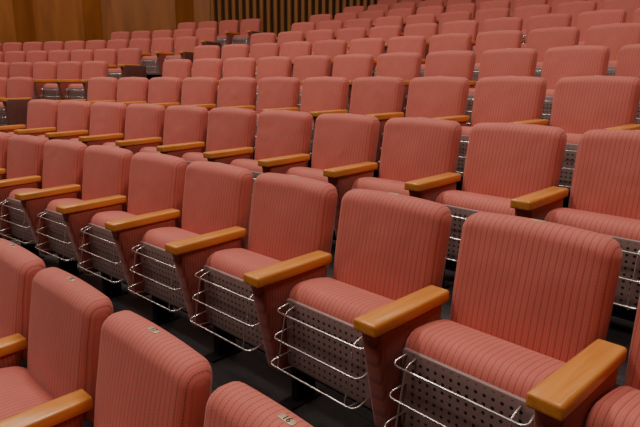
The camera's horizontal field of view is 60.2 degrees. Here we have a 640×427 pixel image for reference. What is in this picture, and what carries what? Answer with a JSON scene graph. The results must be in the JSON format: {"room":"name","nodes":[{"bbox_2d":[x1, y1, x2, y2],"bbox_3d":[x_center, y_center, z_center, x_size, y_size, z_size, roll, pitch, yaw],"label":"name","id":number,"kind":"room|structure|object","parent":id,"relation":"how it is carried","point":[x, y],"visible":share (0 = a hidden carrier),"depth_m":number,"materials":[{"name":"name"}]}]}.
{"room":"auditorium","nodes":[
{"label":"auditorium","id":0,"kind":"room"},
{"bbox_2d":[0,0,424,51],"bbox_3d":[2.960,-4.939,10.549,24.377,6.600,5.020,5,14,18],"label":"wall","id":1,"kind":"structure","parent":0,"point":[22,21],"depth_m":12.35,"materials":[{"name":"brown wood"}]},
{"bbox_2d":[210,0,423,36],"bbox_3d":[5.939,-5.115,10.402,17.153,6.050,3.400,7,15,25],"label":"wood slats","id":2,"kind":"object","parent":1,"relation":"attached to","point":[212,2],"visible":0.02,"depth_m":12.80,"materials":[{"name":"brown wood"}]},
{"bbox_2d":[8,79,634,426],"bbox_3d":[-4.893,-0.627,3.400,31.376,3.190,21.800,-13,19,-44],"label":"floor","id":3,"kind":"structure","parent":0,"point":[252,368],"depth_m":2.57,"materials":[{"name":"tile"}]},
{"bbox_2d":[0,132,10,238],"bbox_3d":[-2.818,-0.205,4.493,0.612,0.894,0.537,10,16,34],"label":"seat","id":4,"kind":"object","parent":3,"relation":"on","point":[4,137],"visible":0.45,"depth_m":4.44,"materials":[{"name":"fabric"}]},
{"bbox_2d":[3,42,22,53],"bbox_3d":[-6.531,-3.126,11.524,0.612,0.894,0.537,5,14,19],"label":"seat","id":5,"kind":"object","parent":3,"relation":"on","point":[9,46],"visible":0.17,"depth_m":11.58,"materials":[{"name":"fabric"}]},
{"bbox_2d":[4,51,25,63],"bbox_3d":[-5.789,-2.572,10.267,0.612,0.894,0.537,6,14,21],"label":"seat","id":6,"kind":"object","parent":3,"relation":"on","point":[10,56],"visible":0.2,"depth_m":10.31,"materials":[{"name":"fabric"}]},
{"bbox_2d":[0,77,33,128],"bbox_3d":[-4.210,-1.405,7.513,0.626,0.894,0.533,7,15,27],"label":"seat","id":7,"kind":"object","parent":3,"relation":"on","point":[20,90],"visible":0.7,"depth_m":7.40,"materials":[{"name":"fabric"}]},
{"bbox_2d":[9,62,32,77],"bbox_3d":[-4.947,-1.992,8.906,0.612,0.894,0.537,7,15,24],"label":"seat","id":8,"kind":"object","parent":3,"relation":"on","point":[17,69],"visible":0.22,"depth_m":8.94,"materials":[{"name":"fabric"}]},
{"bbox_2d":[0,238,45,367],"bbox_3d":[-1.400,0.607,2.195,0.612,0.895,0.537,12,18,41],"label":"seat","id":9,"kind":"object","parent":3,"relation":"on","point":[19,266],"visible":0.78,"depth_m":2.12,"materials":[{"name":"fabric"}]},
{"bbox_2d":[0,135,46,258],"bbox_3d":[-2.369,-0.126,4.173,0.612,0.894,0.537,10,16,36],"label":"seat","id":10,"kind":"object","parent":3,"relation":"on","point":[25,154],"visible":0.51,"depth_m":4.12,"materials":[{"name":"fabric"}]},
{"bbox_2d":[0,99,58,135],"bbox_3d":[-3.054,-0.736,5.775,0.655,0.894,0.533,9,16,32],"label":"seat","id":11,"kind":"object","parent":3,"relation":"on","point":[42,114],"visible":0.36,"depth_m":5.76,"materials":[{"name":"fabric"}]},
{"bbox_2d":[23,42,42,53],"bbox_3d":[-6.007,-3.079,11.339,0.612,0.894,0.537,5,14,20],"label":"seat","id":12,"kind":"object","parent":3,"relation":"on","point":[27,46],"visible":0.23,"depth_m":11.38,"materials":[{"name":"fabric"}]},
{"bbox_2d":[26,50,47,64],"bbox_3d":[-5.274,-2.519,10.059,0.612,0.894,0.537,6,14,22],"label":"seat","id":13,"kind":"object","parent":3,"relation":"on","point":[33,57],"visible":0.24,"depth_m":10.10,"materials":[{"name":"fabric"}]},
{"bbox_2d":[0,139,87,275],"bbox_3d":[-1.928,-0.045,3.842,0.612,0.894,0.537,11,17,37],"label":"seat","id":14,"kind":"object","parent":3,"relation":"on","point":[63,160],"visible":0.65,"depth_m":3.78,"materials":[{"name":"fabric"}]},
{"bbox_2d":[33,61,57,98],"bbox_3d":[-4.444,-1.933,8.671,0.612,0.894,0.537,7,15,25],"label":"seat","id":15,"kind":"object","parent":3,"relation":"on","point":[45,72],"visible":0.39,"depth_m":8.67,"materials":[{"name":"fabric"}]},
{"bbox_2d":[44,41,63,54],"bbox_3d":[-5.487,-3.029,11.143,0.612,0.894,0.537,6,14,21],"label":"seat","id":16,"kind":"object","parent":3,"relation":"on","point":[51,45],"visible":0.2,"depth_m":11.19,"materials":[{"name":"fabric"}]},
{"bbox_2d":[0,267,112,426],"bbox_3d":[-0.995,0.697,1.824,0.612,0.895,0.537,13,18,42],"label":"seat","id":17,"kind":"object","parent":3,"relation":"on","point":[57,386],"visible":0.94,"depth_m":1.78,"materials":[{"name":"fabric"}]},
{"bbox_2d":[48,50,70,63],"bbox_3d":[-4.764,-2.464,9.840,0.612,0.894,0.537,6,15,24],"label":"seat","id":18,"kind":"object","parent":3,"relation":"on","point":[57,56],"visible":0.23,"depth_m":9.88,"materials":[{"name":"fabric"}]},
{"bbox_2d":[40,61,81,99],"bbox_3d":[-3.947,-1.871,8.425,0.612,0.894,0.537,7,15,27],"label":"seat","id":19,"kind":"object","parent":3,"relation":"on","point":[68,72],"visible":0.6,"depth_m":8.39,"materials":[{"name":"fabric"}]},
{"bbox_2d":[38,100,91,140],"bbox_3d":[-2.571,-0.659,5.463,0.612,0.894,0.537,9,16,33],"label":"seat","id":20,"kind":"object","parent":3,"relation":"on","point":[73,119],"visible":0.44,"depth_m":5.44,"materials":[{"name":"fabric"}]},
{"bbox_2d":[64,40,84,51],"bbox_3d":[-4.971,-2.976,10.936,0.612,0.894,0.537,6,14,22],"label":"seat","id":21,"kind":"object","parent":3,"relation":"on","point":[69,45],"visible":0.22,"depth_m":10.98,"materials":[{"name":"fabric"}]},
{"bbox_2d":[71,49,93,63],"bbox_3d":[-4.258,-2.406,9.611,0.612,0.894,0.537,7,15,25],"label":"seat","id":22,"kind":"object","parent":3,"relation":"on","point":[81,55],"visible":0.19,"depth_m":9.65,"materials":[{"name":"fabric"}]},
{"bbox_2d":[35,145,133,298],"bbox_3d":[-1.496,0.039,3.501,0.612,0.894,0.537,11,17,38],"label":"seat","id":23,"kind":"object","parent":3,"relation":"on","point":[106,169],"visible":0.72,"depth_m":3.44,"materials":[{"name":"fabric"}]},
{"bbox_2d":[64,61,107,100],"bbox_3d":[-3.449,-1.806,8.164,0.626,0.894,0.533,8,15,28],"label":"seat","id":24,"kind":"object","parent":3,"relation":"on","point":[90,69],"visible":0.44,"depth_m":8.15,"materials":[{"name":"fabric"}]},
{"bbox_2d":[56,77,117,103],"bbox_3d":[-2.792,-1.205,6.712,0.655,0.894,0.533,9,16,31],"label":"seat","id":25,"kind":"object","parent":3,"relation":"on","point":[100,89],"visible":0.3,"depth_m":6.71,"materials":[{"name":"fabric"}]},
{"bbox_2d":[86,40,106,50],"bbox_3d":[-4.460,-2.922,10.719,0.612,0.894,0.537,6,15,23],"label":"seat","id":26,"kind":"object","parent":3,"relation":"on","point":[93,45],"visible":0.23,"depth_m":10.76,"materials":[{"name":"fabric"}]},
{"bbox_2d":[69,102,126,146],"bbox_3d":[-2.116,-0.582,5.152,0.612,0.894,0.537,10,16,35],"label":"seat","id":27,"kind":"object","parent":3,"relation":"on","point":[107,119],"visible":0.47,"depth_m":5.12,"materials":[{"name":"fabric"}]},
{"bbox_2d":[94,49,116,68],"bbox_3d":[-3.759,-2.346,9.370,0.612,0.894,0.537,7,15,26],"label":"seat","id":28,"kind":"object","parent":3,"relation":"on","point":[108,55],"visible":0.23,"depth_m":9.38,"materials":[{"name":"fabric"}]},
{"bbox_2d":[107,39,128,58],"bbox_3d":[-3.953,-2.864,10.492,0.612,0.894,0.537,7,15,25],"label":"seat","id":29,"kind":"object","parent":3,"relation":"on","point":[117,44],"visible":0.27,"depth_m":10.53,"materials":[{"name":"fabric"}]},
{"bbox_2d":[108,48,146,79],"bbox_3d":[-3.257,-2.282,9.114,0.626,0.894,0.533,7,15,27],"label":"seat","id":30,"kind":"object","parent":3,"relation":"on","point":[129,59],"visible":0.57,"depth_m":9.09,"materials":[{"name":"fabric"}]},
{"bbox_2d":[77,152,187,325],"bbox_3d":[-1.073,0.125,3.149,0.612,0.894,0.537,12,17,40],"label":"seat","id":31,"kind":"object","parent":3,"relation":"on","point":[156,180],"visible":0.71,"depth_m":3.08,"materials":[{"name":"fabric"}]},
{"bbox_2d":[117,77,148,105],"bbox_3d":[-2.304,-1.130,6.407,0.612,0.894,0.537,9,16,32],"label":"seat","id":32,"kind":"object","parent":3,"relation":"on","point":[130,90],"visible":0.28,"depth_m":6.41,"materials":[{"name":"fabric"}]},
{"bbox_2d":[103,103,165,153],"bbox_3d":[-1.668,-0.503,4.829,0.612,0.894,0.537,10,17,36],"label":"seat","id":33,"kind":"object","parent":3,"relation":"on","point":[144,122],"visible":0.44,"depth_m":4.80,"materials":[{"name":"fabric"}]},
{"bbox_2d":[129,38,150,79],"bbox_3d":[-3.452,-2.805,10.255,0.612,0.894,0.537,7,15,26],"label":"seat","id":34,"kind":"object","parent":3,"relation":"on","point":[144,44],"visible":0.24,"depth_m":10.27,"materials":[{"name":"fabric"}]},
{"bbox_2d":[94,310,212,426],"bbox_3d":[-0.600,0.790,1.442,0.537,0.895,0.612,-12,18,-43],"label":"seat","id":35,"kind":"object","parent":3,"relation":"on","point":[147,376],"visible":0.98,"depth_m":1.44,"materials":[{"name":"fabric"}]},
{"bbox_2d":[141,37,173,78],"bbox_3d":[-2.955,-2.743,10.007,0.612,0.894,0.537,7,15,27],"label":"seat","id":36,"kind":"object","parent":3,"relation":"on","point":[162,47],"visible":0.62,"depth_m":9.97,"materials":[{"name":"fabric"}]},
{"bbox_2d":[148,77,181,108],"bbox_3d":[-1.843,-1.054,6.102,0.612,0.894,0.537,9,16,34],"label":"seat","id":37,"kind":"object","parent":3,"relation":"on","point":[165,91],"visible":0.27,"depth_m":6.11,"materials":[{"name":"fabric"}]},
{"bbox_2d":[139,105,208,157],"bbox_3d":[-1.229,-0.421,4.496,0.612,0.894,0.537,11,17,37],"label":"seat","id":38,"kind":"object","parent":3,"relation":"on","point":[185,126],"visible":0.41,"depth_m":4.47,"materials":[{"name":"fabric"}]},
{"bbox_2d":[162,59,191,82],"bbox_3d":[-2.041,-1.603,7.346,0.655,0.894,0.533,9,16,32],"label":"seat","id":39,"kind":"object","parent":3,"relation":"on","point":[179,68],"visible":0.21,"depth_m":7.35,"materials":[{"name":"fabric"}]},
{"bbox_2d":[163,36,197,65],"bbox_3d":[-2.457,-2.677,9.744,0.626,0.894,0.533,8,15,28],"label":"seat","id":40,"kind":"object","parent":3,"relation":"on","point":[184,46],"visible":0.49,"depth_m":9.74,"materials":[{"name":"fabric"}]},
{"bbox_2d":[128,161,252,362],"bbox_3d":[-0.660,0.213,2.786,0.612,0.894,0.537,12,18,41],"label":"seat","id":41,"kind":"object","parent":3,"relation":"on","point":[217,198],"visible":0.79,"depth_m":2.72,"materials":[{"name":"fabric"}]},
{"bbox_2d":[181,77,217,151],"bbox_3d":[-1.389,-0.977,5.787,0.612,0.894,0.537,10,16,35],"label":"seat","id":42,"kind":"object","parent":3,"relation":"on","point":[196,91],"visible":0.35,"depth_m":5.79,"materials":[{"name":"fabric"}]},
{"bbox_2d":[181,58,222,94],"bbox_3d":[-1.556,-1.526,7.036,0.612,0.894,0.537,9,16,33],"label":"seat","id":43,"kind":"object","parent":3,"relation":"on","point":[204,67],"visible":0.22,"depth_m":7.05,"materials":[{"name":"fabric"}]},
{"bbox_2d":[191,45,219,76],"bbox_3d":[-1.836,-2.083,8.316,0.655,0.894,0.533,9,16,31],"label":"seat","id":44,"kind":"object","parent":3,"relation":"on","point":[205,51],"visible":0.19,"depth_m":8.33,"materials":[{"name":"fabric"}]},
{"bbox_2d":[195,28,220,58],"bbox_3d":[-2.304,-3.159,10.716,0.626,0.894,0.533,7,15,27],"label":"seat","id":45,"kind":"object","parent":3,"relation":"on","point":[206,36],"visible":0.39,"depth_m":10.73,"materials":[{"name":"fabric"}]},
{"bbox_2d":[181,107,256,230],"bbox_3d":[-0.798,-0.337,4.153,0.612,0.894,0.537,11,17,39],"label":"seat","id":46,"kind":"object","parent":3,"relation":"on","point":[231,131],"visible":0.38,"depth_m":4.12,"materials":[{"name":"fabric"}]},
{"bbox_2d":[217,20,238,49],"bbox_3d":[-2.011,-3.624,11.612,0.612,0.894,0.537,7,15,27],"label":"seat","id":47,"kind":"object","parent":3,"relation":"on","point":[228,29],"visible":0.48,"depth_m":11.59,"materials":[{"name":"fabric"}]},
{"bbox_2d":[205,77,256,150],"bbox_3d":[-0.944,-0.897,5.462,0.612,0.894,0.537,10,17,36],"label":"seat","id":48,"kind":"object","parent":3,"relation":"on","point":[237,92],"visible":0.29,"depth_m":5.47,"materials":[{"name":"fabric"}]},
{"bbox_2d":[221,44,248,77],"bbox_3d":[-1.345,-2.009,8.014,0.612,0.894,0.537,9,16,32],"label":"seat","id":49,"kind":"object","parent":3,"relation":"on","point":[231,50],"visible":0.23,"depth_m":8.04,"materials":[{"name":"fabric"}]},
{"bbox_2d":[216,57,255,107],"bbox_3d":[-1.097,-1.450,6.727,0.612,0.894,0.537,10,16,34],"label":"seat","id":50,"kind":"object","parent":3,"relation":"on","point":[239,66],"visible":0.24,"depth_m":6.74,"materials":[{"name":"fabric"}]},
{"bbox_2d":[232,19,261,51],"bbox_3d":[-1.513,-3.559,11.350,0.626,0.894,0.533,8,15,28],"label":"seat","id":51,"kind":"object","parent":3,"relation":"on","point":[248,27],"visible":0.48,"depth_m":11.34,"materials":[{"name":"fabric"}]},
{"bbox_2d":[204,381,312,426],"bbox_3d":[-0.216,0.885,1.050,0.537,0.895,0.612,-12,18,-42],"label":"seat","id":52,"kind":"object","parent":3,"relation":"on","point":[235,403],"visible":1,"depth_m":1.18,"materials":[{"name":"fabric"}]},
{"bbox_2d":[249,33,275,57],"bbox_3d":[-1.046,-2.474,8.928,0.655,0.894,0.533,9,16,31],"label":"seat","id":53,"kind":"object","parent":3,"relation":"on","point":[255,38],"visible":0.19,"depth_m":8.95,"materials":[{"name":"fabric"}]},
{"bbox_2d":[190,173,337,410],"bbox_3d":[-0.256,0.304,2.413,0.612,0.894,0.537,13,18,43],"label":"seat","id":54,"kind":"object","parent":3,"relation":"on","point":[292,217],"visible":0.78,"depth_m":2.35,"materials":[{"name":"fabric"}]},
{"bbox_2d":[250,43,279,78],"bbox_3d":[-0.882,-1.934,7.713,0.612,0.894,0.537,9,16,33],"label":"seat","id":55,"kind":"object","parent":3,"relation":"on","point":[259,50],"visible":0.24,"depth_m":7.74,"materials":[{"name":"fabric"}]},
{"bbox_2d":[230,110,312,212],"bbox_3d":[-0.376,-0.250,3.800,0.612,0.894,0.537,12,17,40],"label":"seat","id":56,"kind":"object","parent":3,"relation":"on","point":[283,137],"visible":0.44,"depth_m":3.77,"materials":[{"name":"fabric"}]},
{"bbox_2d":[255,56,291,111],"bbox_3d":[-0.646,-1.371,6.409,0.612,0.894,0.537,10,16,35],"label":"seat","id":57,"kind":"object","parent":3,"relation":"on","point":[273,66],"visible":0.21,"depth_m":6.42,"materials":[{"name":"fabric"}]},
{"bbox_2d":[253,77,299,156],"bbox_3d":[-0.506,-0.815,5.126,0.612,0.894,0.537,11,17,38],"label":"seat","id":58,"kind":"object","parent":3,"relation":"on","point":[274,93],"visible":0.36,"depth_m":5.13,"materials":[{"name":"fabric"}]},
{"bbox_2d":[277,31,304,55],"bbox_3d":[-0.559,-2.398,8.621,0.612,0.894,0.537,9,16,33],"label":"seat","id":59,"kind":"object","parent":3,"relation":"on","point":[289,36],"visible":0.15,"depth_m":8.66,"materials":[{"name":"fabric"}]},
{"bbox_2d":[276,22,315,42],"bbox_3d":[-0.408,-2.890,9.631,0.655,0.894,0.533,9,16,32],"label":"seat","id":60,"kind":"object","parent":3,"relation":"on","point":[305,27],"visible":0.15,"depth_m":9.64,"materials":[{"name":"fabric"}]},
{"bbox_2d":[281,41,311,76],"bbox_3d":[-0.425,-1.857,7.402,0.612,0.894,0.537,10,16,34],"label":"seat","id":61,"kind":"object","parent":3,"relation":"on","point":[294,49],"visible":0.19,"depth_m":7.42,"materials":[{"name":"fabric"}]},
{"bbox_2d":[293,55,330,110],"bbox_3d":[-0.203,-1.291,6.080,0.612,0.894,0.537,11,17,37],"label":"seat","id":62,"kind":"object","parent":3,"relation":"on","point":[307,66],"visible":0.28,"depth_m":6.10,"materials":[{"name":"fabric"}]},
{"bbox_2d":[306,29,334,54],"bbox_3d":[-0.099,-2.323,8.315,0.612,0.894,0.537,9,16,34],"label":"seat","id":63,"kind":"object","parent":3,"relation":"on","point":[312,36],"visible":0.16,"depth_m":8.36,"materials":[{"name":"fabric"}]},
{"bbox_2d":[300,76,348,163],"bbox_3d":[-0.077,-0.730,4.781,0.612,0.894,0.537,11,17,39],"label":"seat","id":64,"kind":"object","parent":3,"relation":"on","point":[325,94],"visible":0.4,"depth_m":4.77,"materials":[{"name":"fabric"}]},
{"bbox_2d":[314,40,346,76],"bbox_3d":[0.025,-1.778,7.081,0.612,0.894,0.537,10,16,36],"label":"seat","id":65,"kind":"object","parent":3,"relation":"on","point":[331,48],"visible":0.18,"depth_m":7.09,"materials":[{"name":"fabric"}]},
{"bbox_2d":[317,20,343,39],"bbox_3d":[0.078,-2.813,9.322,0.612,0.894,0.537,9,16,33],"label":"seat","id":66,"kind":"object","parent":3,"relation":"on","point":[335,25],"visible":0.16,"depth_m":9.33,"materials":[{"name":"fabric"}]},
{"bbox_2d":[286,113,379,237],"bbox_3d":[0.037,-0.161,3.436,0.612,0.894,0.537,12,18,41],"label":"seat","id":67,"kind":"object","parent":3,"relation":"on","point":[344,150],"visible":0.45,"depth_m":3.40,"materials":[{"name":"fabric"}]},
{"bbox_2d":[334,12,357,27],"bbox_3d":[0.391,-3.281,10.233,0.612,0.894,0.537,9,16,32],"label":"seat","id":68,"kind":"object","parent":3,"relation":"on","point":[344,17],"visible":0.19,"depth_m":10.27,"materials":[{"name":"fabric"}]},
{"bbox_2d":[336,27,366,53],"bbox_3d":[0.355,-2.245,7.999,0.612,0.894,0.537,10,16,35],"label":"seat","id":69,"kind":"object","parent":3,"relation":"on","point":[348,34],"visible":0.25,"depth_m":8.03,"materials":[{"name":"fabric"}]},
{"bbox_2d":[332,54,373,112],"bbox_3d":[0.233,-1.208,5.742,0.612,0.894,0.537,11,17,38],"label":"seat","id":70,"kind":"object","parent":3,"relation":"on","point":[351,67],"visible":0.34,"depth_m":5.75,"materials":[{"name":"fabric"}]},
{"bbox_2d":[345,18,372,37],"bbox_3d":[0.538,-2.737,9.014,0.612,0.894,0.537,10,16,34],"label":"seat","id":71,"kind":"object","parent":3,"relation":"on","point":[366,23],"visible":0.16,"depth_m":9.02,"materials":[{"name":"fabric"}]},
{"bbox_2d":[271,189,451,426],"bbox_3d":[0.138,0.398,2.030,0.537,0.894,0.612,-12,18,-43],"label":"seat","id":72,"kind":"object","parent":3,"relation":"on","point":[346,332],"visible":0.88,"depth_m":1.97,"materials":[{"name":"fabric"}]},
{"bbox_2d":[349,38,384,76],"bbox_3d":[0.467,-1.697,6.751,0.612,0.894,0.537,11,17,37],"label":"seat","id":73,"kind":"object","parent":3,"relation":"on","point":[375,47],"visible":0.16,"depth_m":6.75,"materials":[{"name":"fabric"}]},
{"bbox_2d":[360,10,384,26],"bbox_3d":[0.854,-3.207,9.930,0.612,0.894,0.537,9,16,33],"label":"seat","id":74,"kind":"object","parent":3,"relation":"on","point":[374,14],"visible":0.14,"depth_m":9.95,"materials":[{"name":"fabric"}]},
{"bbox_2d":[349,76,404,172],"bbox_3d":[0.344,-0.643,4.426,0.612,0.894,0.537,12,18,40],"label":"seat","id":75,"kind":"object","parent":3,"relation":"on","point":[380,97],"visible":0.34,"depth_m":4.41,"materials":[{"name":"fabric"}]},
{"bbox_2d":[369,25,400,52],"bbox_3d":[0.802,-2.165,7.675,0.612,0.894,0.537,10,17,36],"label":"seat","id":76,"kind":"object","parent":3,"relation":"on","point":[386,32],"visible":0.28,"depth_m":7.69,"materials":[{"name":"fabric"}]},
{"bbox_2d":[375,16,403,35],"bbox_3d":[0.991,-2.659,8.698,0.612,0.894,0.537,10,16,35],"label":"seat","id":77,"kind":"object","parent":3,"relation":"on","point":[389,20],"visible":0.19,"depth_m":8.71,"materials":[{"name":"fabric"}]},
{"bbox_2d":[375,52,421,116],"bbox_3d":[0.660,-1.122,5.394,0.612,0.894,0.537,11,17,39],"label":"seat","id":78,"kind":"object","parent":3,"relation":"on","point":[406,66],"visible":0.23,"depth_m":5.39,"materials":[{"name":"fabric"}]},
{"bbox_2d":[373,36,425,76],"bbox_3d":[0.902,-1.614,6.412,0.612,0.894,0.537,11,17,38],"label":"seat","id":79,"kind":"object","parent":3,"relation":"on","point":[417,44],"visible":0.27,"depth_m":6.42,"materials":[{"name":"fabric"}]},
{"bbox_2d":[387,8,413,32],"bbox_3d":[1.311,-3.130,9.618,0.612,0.894,0.537,10,16,34],"label":"seat","id":80,"kind":"object","parent":3,"relation":"on","point":[404,12],"visible":0.18,"depth_m":9.62,"materials":[{"name":"fabric"}]},
{"bbox_2d":[350,117,461,288],"bbox_3d":[0.441,-0.070,3.063,0.612,0.894,0.537,13,18,43],"label":"seat","id":81,"kind":"object","parent":3,"relation":"on","point":[419,158],"visible":0.46,"depth_m":3.04,"materials":[{"name":"fabric"}]},
{"bbox_2d":[404,23,437,58],"bbox_3d":[1.242,-2.083,7.341,0.612,0.894,0.537,11,17,37],"label":"seat","id":82,"kind":"object","parent":3,"relation":"on","point":[428,30],"visible":0.19,"depth_m":7.34,"materials":[{"name":"fabric"}]},
{"bbox_2d":[406,14,436,24],"bbox_3d":[1.438,-2.579,8.372,0.612,0.894,0.537,10,17,36],"label":"seat","id":83,"kind":"object","parent":3,"relation":"on","point":[418,18],"visible":0.15,"depth_m":8.40,"materials":[{"name":"fabric"}]},
{"bbox_2d":[378,76,469,189],"bbox_3d":[0.756,-0.554,4.061,0.612,0.894,0.537,12,18,41],"label":"seat","id":84,"kind":"object","parent":3,"relation":"on","point":[436,97],"visible":0.32,"depth_m":4.07,"materials":[{"name":"fabric"}]},
{"bbox_2d":[416,6,443,25],"bbox_3d":[1.762,-3.051,9.298,0.612,0.894,0.537,10,16,35],"label":"seat","id":85,"kind":"object","parent":3,"relation":"on","point":[437,10],"visible":0.19,"depth_m":9.30,"materials":[{"name":"fabric"}]},
{"bbox_2d":[404,50,475,108],"bbox_3d":[1.080,-1.035,5.037,0.612,0.894,0.537,12,18,40],"label":"seat","id":86,"kind":"object","parent":3,"relation":"on","point":[453,63],"visible":0.25,"depth_m":5.04,"materials":[{"name":"fabric"}]},
{"bbox_2d":[420,33,471,76],"bbox_3d":[1.330,-1.529,6.063,0.612,0.894,0.537,12,17,39],"label":"seat","id":87,"kind":"object","parent":3,"relation":"on","point":[450,41],"visible":0.19,"depth_m":6.08,"materials":[{"name":"fabric"}]},
{"bbox_2d":[438,11,471,33],"bbox_3d":[1.877,-2.497,8.038,0.612,0.894,0.537,11,17,37],"label":"seat","id":88,"kind":"object","parent":3,"relation":"on","point":[455,15],"visible":0.13,"depth_m":8.09,"materials":[{"name":"fabric"}]},
{"bbox_2d":[441,20,478,50],"bbox_3d":[1.675,-1.999,6.999,0.612,0.894,0.537,11,17,38],"label":"seat","id":89,"kind":"object","parent":3,"relation":"on","point":[461,26],"visible":0.16,"depth_m":7.00,"materials":[{"name":"fabric"}]},
{"bbox_2d":[447,3,475,19],"bbox_3d":[2.206,-2.970,8.970,0.612,0.894,0.537,10,17,37],"label":"seat","id":90,"kind":"object","parent":3,"relation":"on","point":[471,7],"visible":0.2,"depth_m":8.97,"materials":[{"name":"fabric"}]},
{"bbox_2d":[475,8,509,33],"bbox_3d":[2.310,-2.413,7.696,0.612,0.894,0.537,11,17,38],"label":"seat","id":91,"kind":"object","parent":3,"relation":"on","point":[482,15],"visible":0.15,"depth_m":7.75,"materials":[{"name":"fabric"}]},
{"bbox_2d":[479,0,510,9],"bbox_3d":[2.644,-2.887,8.633,0.612,0.894,0.537,11,17,38],"label":"seat","id":92,"kind":"object","parent":3,"relation":"on","point":[496,3],"visible":0.15,"depth_m":8.66,"materials":[{"name":"fabric"}]},
{"bbox_2d":[471,17,523,51],"bbox_3d":[2.100,-1.913,6.648,0.612,0.894,0.537,12,17,39],"label":"seat","id":93,"kind":"object","parent":3,"relation":"on","point":[503,23],"visible":0.21,"depth_m":6.67,"materials":[{"name":"fabric"}]},
{"bbox_2d":[473,30,522,87],"bbox_3d":[1.749,-1.441,5.706,0.612,0.894,0.537,12,18,40],"label":"seat","id":94,"kind":"object","parent":3,"relation":"on","point":[500,39],"visible":0.25,"depth_m":5.73,"materials":[{"name":"fabric"}]},
{"bbox_2d":[465,48,537,126],"bbox_3d":[1.491,-0.946,4.671,0.612,0.894,0.537,13,18,42],"label":"seat","id":95,"kind":"object","parent":3,"relation":"on","point":[507,61],"visible":0.29,"depth_m":4.69,"materials":[{"name":"fabric"}]},
{"bbox_2d":[456,76,547,183],"bbox_3d":[1.160,-0.463,3.687,0.612,0.894,0.537,13,18,43],"label":"seat","id":96,"kind":"object","parent":3,"relation":"on","point":[503,99],"visible":0.34,"depth_m":3.70,"materials":[{"name":"fabric"}]},
{"bbox_2d":[436,122,568,268],"bbox_3d":[0.835,0.023,2.680,0.537,0.894,0.612,-12,18,-43],"label":"seat","id":97,"kind":"object","parent":3,"relation":"on","point":[514,169],"visible":0.54,"depth_m":2.67,"materials":[{"name":"fabric"}]},
{"bbox_2d":[384,212,626,426],"bbox_3d":[0.521,0.493,1.638,0.537,0.894,0.612,-12,18,-42],"label":"seat","id":98,"kind":"object","parent":3,"relation":"on","point":[523,343],"visible":0.97,"depth_m":1.60,"materials":[{"name":"fabric"}]},
{"bbox_2d":[513,0,547,15],"bbox_3d":[3.075,-2.803,8.288,0.612,0.894,0.537,11,17,39],"label":"seat","id":99,"kind":"object","parent":3,"relation":"on","point":[517,3],"visible":0.13,"depth_m":8.35,"materials":[{"name":"fabric"}]},
{"bbox_2d":[513,4,551,43],"bbox_3d":[2.736,-2.328,7.345,0.612,0.894,0.537,12,17,39],"label":"seat","id":100,"kind":"object","parent":3,"relation":"on","point":[525,12],"visible":0.17,"depth_m":7.39,"materials":[{"name":"fabric"}]},
{"bbox_2d":[521,13,571,47],"bbox_3d":[2.518,-1.825,6.288,0.612,0.894,0.537,12,18,41],"label":"seat","id":101,"kind":"object","parent":3,"relation":"on","point":[559,19],"visible":0.17,"depth_m":6.32,"materials":[{"name":"fabric"}]},
{"bbox_2d":[526,27,579,76],"bbox_3d":[2.161,-1.352,5.340,0.612,0.894,0.537,12,18,42],"label":"seat","id":102,"kind":"object","parent":3,"relation":"on","point":[541,40],"visible":0.19,"depth_m":5.37,"materials":[{"name":"fabric"}]},
{"bbox_2d":[541,45,609,125],"bbox_3d":[1.894,-0.854,4.296,0.612,0.894,0.537,13,18,43],"label":"seat","id":103,"kind":"object","parent":3,"relation":"on","point":[577,60],"visible":0.28,"depth_m":4.31,"materials":[{"name":"fabric"}]},
{"bbox_2d":[555,0,596,26],"bbox_3d":[3.154,-2.240,6.986,0.612,0.894,0.537,12,18,41],"label":"seat","id":104,"kind":"object","parent":3,"relation":"on","point":[575,8],"visible":0.19,"depth_m":7.02,"materials":[{"name":"fabric"}]},
{"bbox_2d":[544,129,639,318],"bbox_3d":[1.220,0.118,2.288,0.537,0.894,0.612,-12,18,-42],"label":"seat","id":105,"kind":"object","parent":3,"relation":"on","point":[604,198],"visible":0.52,"depth_m":2.34,"materials":[{"name":"fabric"}]},
{"bbox_2d":[549,75,639,199],"bbox_3d":[1.554,-0.369,3.304,0.537,0.894,0.612,-12,18,-43],"label":"seat","id":106,"kind":"object","parent":3,"relation":"on","point":[581,104],"visible":0.31,"depth_m":3.30,"materials":[{"name":"fabric"}]},
{"bbox_2d":[576,9,626,44],"bbox_3d":[2.928,-1.735,5.920,0.612,0.894,0.537,13,18,42],"label":"seat","id":107,"kind":"object","parent":3,"relation":"on","point":[585,20],"visible":0.2,"depth_m":5.97,"materials":[{"name":"fabric"}]},
{"bbox_2d":[584,296,639,426],"bbox_3d":[0.895,0.591,1.236,0.537,0.894,0.612,-11,18,-40],"label":"seat","id":108,"kind":"object","parent":3,"relation":"on","point":[620,407],"visible":1,"depth_m":1.34,"materials":[{"name":"fabric"}]},
{"bbox_2d":[585,23,639,75],"bbox_3d":[2.564,-1.260,4.965,0.612,0.894,0.537,13,18,43],"label":"seat","id":109,"kind":"object","parent":3,"relation":"on","point":[615,36],"visible":0.2,"depth_m":4.98,"materials":[{"name":"fabric"}]},
{"bbox_2d":[602,0,639,22],"bbox_3d":[3.565,-2.150,6.619,0.612,0.894,0.537,13,18,42],"label":"seat","id":110,"kind":"object","parent":3,"relation":"on","point":[630,6],"visible":0.08,"depth_m":6.63,"materials":[{"name":"fabric"}]},
{"bbox_2d":[615,43,639,123],"bbox_3d":[2.287,-0.761,3.912,0.537,0.894,0.612,-12,18,-43],"label":"seat","id":111,"kind":"object","parent":3,"relation":"on","point":[628,61],"visible":0.25,"depth_m":4.05,"materials":[{"name":"fabric"}]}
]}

